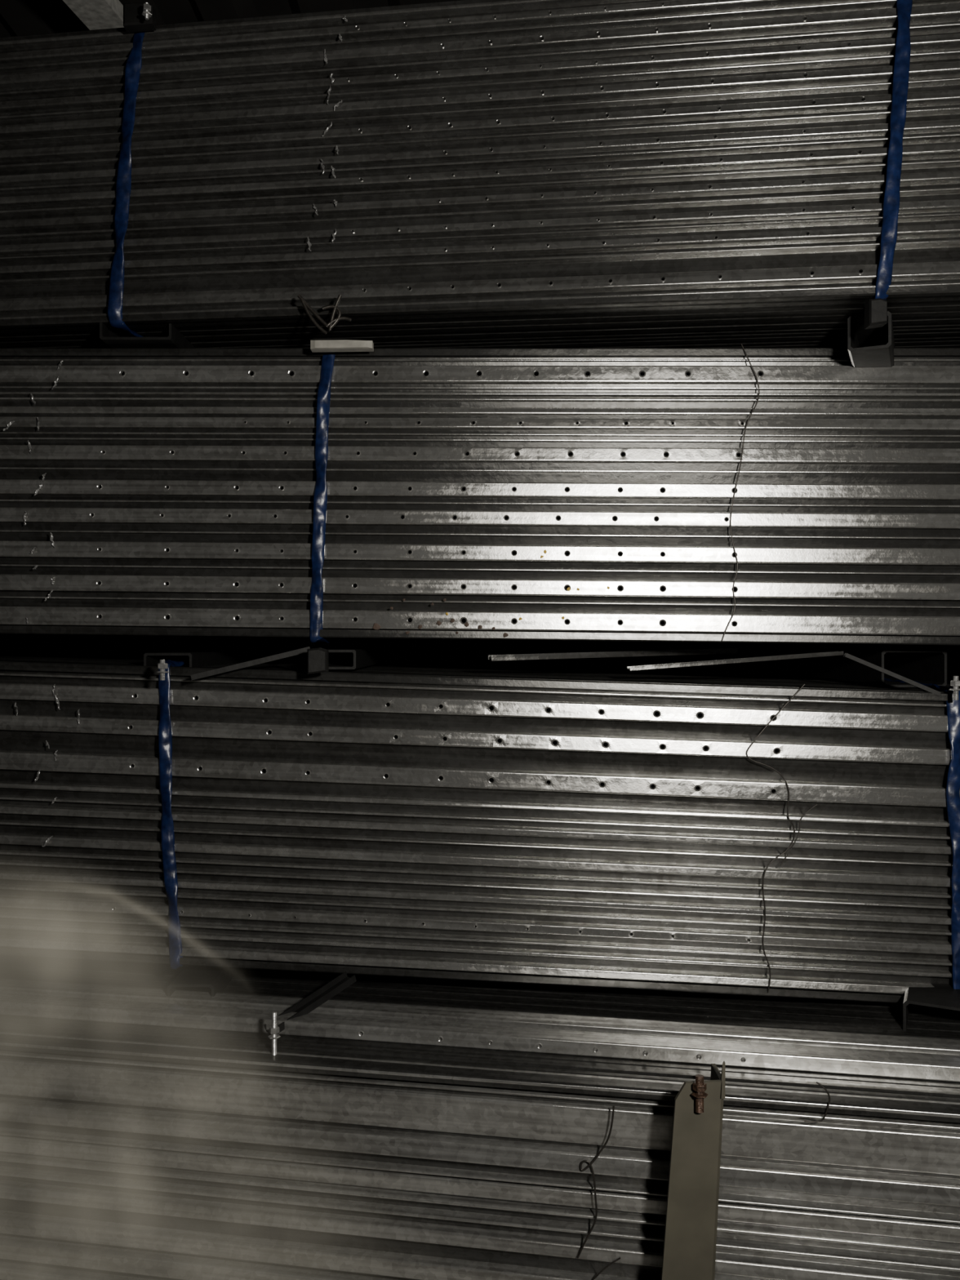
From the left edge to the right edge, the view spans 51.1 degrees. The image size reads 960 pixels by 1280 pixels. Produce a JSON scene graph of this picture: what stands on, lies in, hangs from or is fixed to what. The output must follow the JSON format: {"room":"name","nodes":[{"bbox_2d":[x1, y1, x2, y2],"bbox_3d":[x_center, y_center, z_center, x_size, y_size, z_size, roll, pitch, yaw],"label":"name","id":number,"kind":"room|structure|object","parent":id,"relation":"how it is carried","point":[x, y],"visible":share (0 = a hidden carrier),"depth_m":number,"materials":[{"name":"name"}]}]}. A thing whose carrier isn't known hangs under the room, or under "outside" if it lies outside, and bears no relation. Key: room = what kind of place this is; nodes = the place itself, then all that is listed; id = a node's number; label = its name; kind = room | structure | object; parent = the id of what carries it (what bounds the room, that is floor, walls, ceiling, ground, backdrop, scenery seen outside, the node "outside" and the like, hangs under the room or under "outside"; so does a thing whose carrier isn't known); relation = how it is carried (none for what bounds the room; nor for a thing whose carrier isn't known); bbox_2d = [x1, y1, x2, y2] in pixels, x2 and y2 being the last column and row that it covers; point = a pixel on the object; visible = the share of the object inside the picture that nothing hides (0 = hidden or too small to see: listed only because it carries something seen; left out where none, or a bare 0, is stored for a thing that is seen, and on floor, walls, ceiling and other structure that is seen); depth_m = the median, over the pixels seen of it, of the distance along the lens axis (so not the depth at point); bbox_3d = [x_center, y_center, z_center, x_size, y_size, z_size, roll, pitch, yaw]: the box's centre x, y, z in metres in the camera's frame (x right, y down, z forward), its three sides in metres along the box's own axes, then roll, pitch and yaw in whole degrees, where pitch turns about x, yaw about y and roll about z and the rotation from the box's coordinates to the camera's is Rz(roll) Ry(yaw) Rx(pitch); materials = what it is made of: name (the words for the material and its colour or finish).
{"room":"warehouse","nodes":[
{"label":"warehouse","id":0,"kind":"room"},
{"bbox_2d":[62,0,124,30],"bbox_3d":[-0.935,-1.536,2.400,0.100,0.092,0.406,0,0,3],"label":"roof beam","id":1,"kind":"structure","parent":0,"point":[94,14],"depth_m":2.44,"materials":[{"name":"paint"}]},
{"bbox_2d":[0,0,455,37],"bbox_3d":[0.060,-1.775,0.640,8.120,0.050,6.200,0,0,0],"label":"ceiling","id":2,"kind":"structure","parent":0,"point":[17,17],"depth_m":2.83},
{"bbox_2d":[0,633,959,684],"bbox_3d":[0.070,-0.325,3.520,8.140,2.950,0.040,0,0,0],"label":"gap between stacks","id":3,"kind":"structure","parent":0,"point":[472,654],"depth_m":3.52,"materials":[{"name":"black"}]},
{"bbox_3d":[0.000,1.175,0.640,8.000,0.050,6.200,0,0,0],"label":"floor","id":4,"kind":"structure","parent":0,"visible":0},
{"bbox_2d":[661,1061,724,1279],"bbox_3d":[0.234,0.821,1.188,0.104,0.657,0.065,0,0,0],"label":"post","id":5,"kind":"object","parent":4,"relation":"on","point":[690,1240],"visible":1,"depth_m":1.17,"materials":[{"name":"grey metal"}]},
{"bbox_3d":[0.800,1.079,1.504,0.100,0.141,0.700,0,0,0],"label":"bearer","id":6,"kind":"object","parent":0,"visible":0},
{"bbox_2d":[0,955,959,1279],"bbox_3d":[-0.076,0.774,1.585,2.450,0.468,0.564,0,0,10],"label":"bundle","id":7,"kind":"object","parent":6,"relation":"on","point":[396,1127],"visible":0.98,"depth_m":1.34,"materials":[{"name":"silver metal"}]},
{"bbox_2d":[167,964,239,996],"bbox_3d":[-0.447,0.559,1.750,0.072,0.055,0.400,0,0,0],"label":"bearer","id":8,"kind":"object","parent":7,"relation":"on","point":[217,979],"visible":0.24,"depth_m":1.59,"materials":[{"name":"grey metal"}]},
{"bbox_2d":[267,1011,280,1055],"bbox_3d":[-0.279,0.544,1.360,0.018,0.079,0.015,0,0,0],"label":"bolt","id":9,"kind":"object","parent":7,"relation":"on","point":[274,1028],"visible":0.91,"depth_m":1.36,"materials":[{"name":"metal"}]},
{"bbox_2d":[263,971,356,1034],"bbox_3d":[-0.247,0.530,1.470,0.146,0.052,0.024,0,0,-44],"label":"bar","id":10,"kind":"object","parent":7,"relation":"on","point":[341,982],"visible":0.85,"depth_m":1.48,"materials":[{"name":"black paint"}]},
{"bbox_2d":[577,1106,614,1257],"bbox_3d":[0.145,0.680,1.258,0.047,0.195,0.004,0,0,9],"label":"wire","id":11,"kind":"object","parent":7,"relation":"attached to","point":[613,1107],"visible":1,"depth_m":1.26,"materials":[{"name":"metal"}]},
{"bbox_2d":[592,1257,620,1279],"bbox_3d":[0.158,0.790,1.260,0.037,0.034,0.002,0,0,7],"label":"wire","id":12,"kind":"object","parent":7,"relation":"attached to","point":[618,1259],"visible":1,"depth_m":1.26,"materials":[{"name":"metal"}]},
{"bbox_2d":[804,1081,830,1123],"bbox_3d":[0.409,0.560,1.217,0.030,0.050,0.004,0,0,10],"label":"wire","id":13,"kind":"object","parent":7,"relation":"attached to","point":[817,1082],"visible":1,"depth_m":1.21,"materials":[{"name":"metal"}]},
{"bbox_2d":[902,983,959,1031],"bbox_3d":[0.742,0.551,1.600,0.104,0.067,0.400,0,0,26],"label":"bearer","id":14,"kind":"object","parent":7,"relation":"on","point":[944,996],"visible":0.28,"depth_m":1.45,"materials":[{"name":"grey metal"}]},
{"bbox_2d":[0,653,959,1003],"bbox_3d":[0.007,0.290,1.744,2.800,0.466,0.417,2,0,4],"label":"bundle","id":15,"kind":"object","parent":14,"relation":"on","point":[589,829],"visible":1,"depth_m":1.55,"materials":[{"name":"silver metal"}]},
{"bbox_2d":[155,659,168,679],"bbox_3d":[-0.471,0.044,1.490,0.020,0.031,0.017,0,0,0],"label":"bolt","id":16,"kind":"object","parent":15,"relation":"on","point":[162,665],"visible":1,"depth_m":1.49,"materials":[{"name":"metal"}]},
{"bbox_2d":[143,650,249,666],"bbox_3d":[-0.498,0.038,1.800,0.077,0.034,0.400,0,0,0],"label":"bearer","id":17,"kind":"object","parent":15,"relation":"on","point":[199,658],"visible":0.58,"depth_m":1.71,"materials":[{"name":"black metal"}]},
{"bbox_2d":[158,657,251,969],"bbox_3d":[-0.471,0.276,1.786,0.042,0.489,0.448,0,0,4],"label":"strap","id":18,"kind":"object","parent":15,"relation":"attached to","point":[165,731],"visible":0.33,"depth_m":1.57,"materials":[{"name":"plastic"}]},
{"bbox_2d":[190,646,310,679],"bbox_3d":[-0.351,0.036,1.545,0.180,0.051,0.020,0,0,-10],"label":"bar","id":19,"kind":"object","parent":15,"relation":"attached to","point":[301,651],"visible":0.85,"depth_m":1.53,"materials":[{"name":"black paint"}]},
{"bbox_2d":[326,648,381,669],"bbox_3d":[-0.229,0.031,1.780,0.067,0.031,0.400,0,0,0],"label":"bearer","id":20,"kind":"object","parent":15,"relation":"on","point":[338,658],"visible":0.85,"depth_m":1.74,"materials":[{"name":"black metal"}]},
{"bbox_2d":[488,648,737,661],"bbox_3d":[0.226,0.023,1.660,0.438,0.011,0.020,-2,0,-16],"label":"channel","id":21,"kind":"object","parent":15,"relation":"on","point":[712,651],"visible":1,"depth_m":1.65,"materials":[{"name":"grey metal"}]},
{"bbox_2d":[626,651,844,671],"bbox_3d":[0.404,0.033,1.585,0.344,0.030,0.020,0,0,-5],"label":"channel","id":22,"kind":"object","parent":15,"relation":"on","point":[828,653],"visible":1,"depth_m":1.58,"materials":[{"name":"silver metal"}]},
{"bbox_2d":[746,684,804,992],"bbox_3d":[0.438,0.297,1.506,0.084,0.465,0.004,2,0,4],"label":"wire","id":23,"kind":"object","parent":15,"relation":"attached to","point":[803,685],"visible":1,"depth_m":1.50,"materials":[{"name":"metal"}]},
{"bbox_2d":[779,804,817,866],"bbox_3d":[0.477,0.292,1.503,0.052,0.095,0.003,2,0,4],"label":"wire","id":24,"kind":"object","parent":15,"relation":"attached to","point":[816,804],"visible":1,"depth_m":1.50,"materials":[{"name":"metal"}]},
{"bbox_2d":[801,648,946,687],"bbox_3d":[0.692,0.045,1.800,0.104,0.060,0.400,0,0,0],"label":"bearer","id":25,"kind":"object","parent":15,"relation":"on","point":[920,665],"visible":0.93,"depth_m":1.72,"materials":[{"name":"black metal"}]},
{"bbox_2d":[0,347,959,644],"bbox_3d":[0.056,-0.224,1.742,2.811,0.516,0.419,1,0,3],"label":"bundle","id":26,"kind":"object","parent":25,"relation":"on","point":[577,494],"visible":1,"depth_m":1.55,"materials":[{"name":"silver metal"}]},
{"bbox_2d":[99,322,195,348],"bbox_3d":[-0.528,-0.478,1.765,0.110,0.035,0.450,0,0,0],"label":"bearer","id":27,"kind":"object","parent":26,"relation":"on","point":[175,340],"visible":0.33,"depth_m":1.56,"materials":[{"name":"black metal"}]},
{"bbox_2d":[0,0,959,348],"bbox_3d":[-0.171,-0.706,1.683,2.906,0.490,0.421,0,0,9],"label":"bundle","id":28,"kind":"object","parent":27,"relation":"on","point":[460,173],"visible":0.99,"depth_m":1.47,"materials":[{"name":"silver metal"}]},
{"bbox_2d":[107,31,145,337],"bbox_3d":[-0.504,-0.711,1.740,0.061,0.471,0.449,0,0,8],"label":"strap","id":29,"kind":"object","parent":28,"relation":"attached to","point":[134,63],"visible":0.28,"depth_m":1.52,"materials":[{"name":"plastic"}]},
{"bbox_2d":[123,2,155,32],"bbox_3d":[-0.509,-0.931,1.501,0.044,0.034,0.022,0,0,0],"label":"strap buckle","id":30,"kind":"object","parent":28,"relation":"attached to","point":[134,20],"visible":0.84,"depth_m":1.49,"materials":[{"name":"black paint"}]},
{"bbox_2d":[142,2,151,20],"bbox_3d":[-0.484,-0.914,1.460,0.015,0.023,0.013,0,0,0],"label":"bolt","id":31,"kind":"object","parent":28,"relation":"on","point":[146,13],"visible":1,"depth_m":1.46,"materials":[{"name":"metal"}]},
{"bbox_2d":[297,294,351,334],"bbox_3d":[-0.226,-0.473,1.460,0.079,0.058,0.005,0,0,0],"label":"wire","id":32,"kind":"object","parent":28,"relation":"attached to","point":[332,322],"visible":1,"depth_m":1.46,"materials":[{"name":"metal"}]},
{"bbox_2d":[838,0,912,347],"bbox_3d":[0.595,-0.695,1.575,0.052,0.470,0.448,0,0,8],"label":"strap","id":33,"kind":"object","parent":28,"relation":"attached to","point":[903,46],"visible":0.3,"depth_m":1.36,"materials":[{"name":"plastic"}]},
{"bbox_2d":[864,297,887,329],"bbox_3d":[0.533,-0.439,1.351,0.024,0.037,0.022,0,0,0],"label":"strap buckle","id":34,"kind":"object","parent":28,"relation":"attached to","point":[875,309],"visible":1,"depth_m":1.34,"materials":[{"name":"black paint"}]},
{"bbox_2d":[306,647,328,674],"bbox_3d":[-0.242,0.031,1.501,0.029,0.039,0.022,0,0,0],"label":"strap buckle","id":35,"kind":"object","parent":26,"relation":"attached to","point":[317,658],"visible":1,"depth_m":1.49,"materials":[{"name":"black paint"}]},
{"bbox_2d":[309,351,365,643],"bbox_3d":[-0.233,-0.228,1.762,0.042,0.469,0.448,0,0,3],"label":"strap","id":36,"kind":"object","parent":26,"relation":"attached to","point":[323,398],"visible":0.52,"depth_m":1.54,"materials":[{"name":"plastic"}]},
{"bbox_2d":[310,339,373,352],"bbox_3d":[-0.207,-0.442,1.511,0.093,0.014,0.022,0,0,0],"label":"wood","id":37,"kind":"object","parent":26,"relation":"on","point":[328,345],"visible":1,"depth_m":1.50,"materials":[{"name":"beige wood"}]},
{"bbox_2d":[721,343,759,640],"bbox_3d":[0.395,-0.223,1.520,0.053,0.450,0.004,1,0,3],"label":"wire","id":38,"kind":"object","parent":26,"relation":"attached to","point":[741,344],"visible":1,"depth_m":1.52,"materials":[{"name":"metal"}]},
{"bbox_2d":[847,311,895,368],"bbox_3d":[0.632,-0.436,1.603,0.058,0.051,0.400,0,0,24],"label":"bearer","id":39,"kind":"object","parent":26,"relation":"on","point":[873,347],"visible":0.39,"depth_m":1.47,"materials":[{"name":"grey metal"}]},
{"bbox_2d":[843,653,941,696],"bbox_3d":[0.621,0.051,1.515,0.135,0.064,0.020,0,0,13],"label":"bar","id":40,"kind":"object","parent":15,"relation":"attached to","point":[846,655],"visible":1,"depth_m":1.51,"materials":[{"name":"black paint"}]},
{"bbox_2d":[884,677,959,1010],"bbox_3d":[0.723,0.311,1.702,0.032,0.488,0.448,0,0,4],"label":"strap","id":41,"kind":"object","parent":15,"relation":"attached to","point":[953,788],"visible":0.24,"depth_m":1.48,"materials":[{"name":"plastic"}]},
{"bbox_2d":[949,675,959,700],"bbox_3d":[0.692,0.070,1.460,0.020,0.035,0.017,0,0,0],"label":"bolt","id":42,"kind":"object","parent":15,"relation":"on","point":[955,682],"visible":1,"depth_m":1.46,"materials":[{"name":"metal"}]}
]}

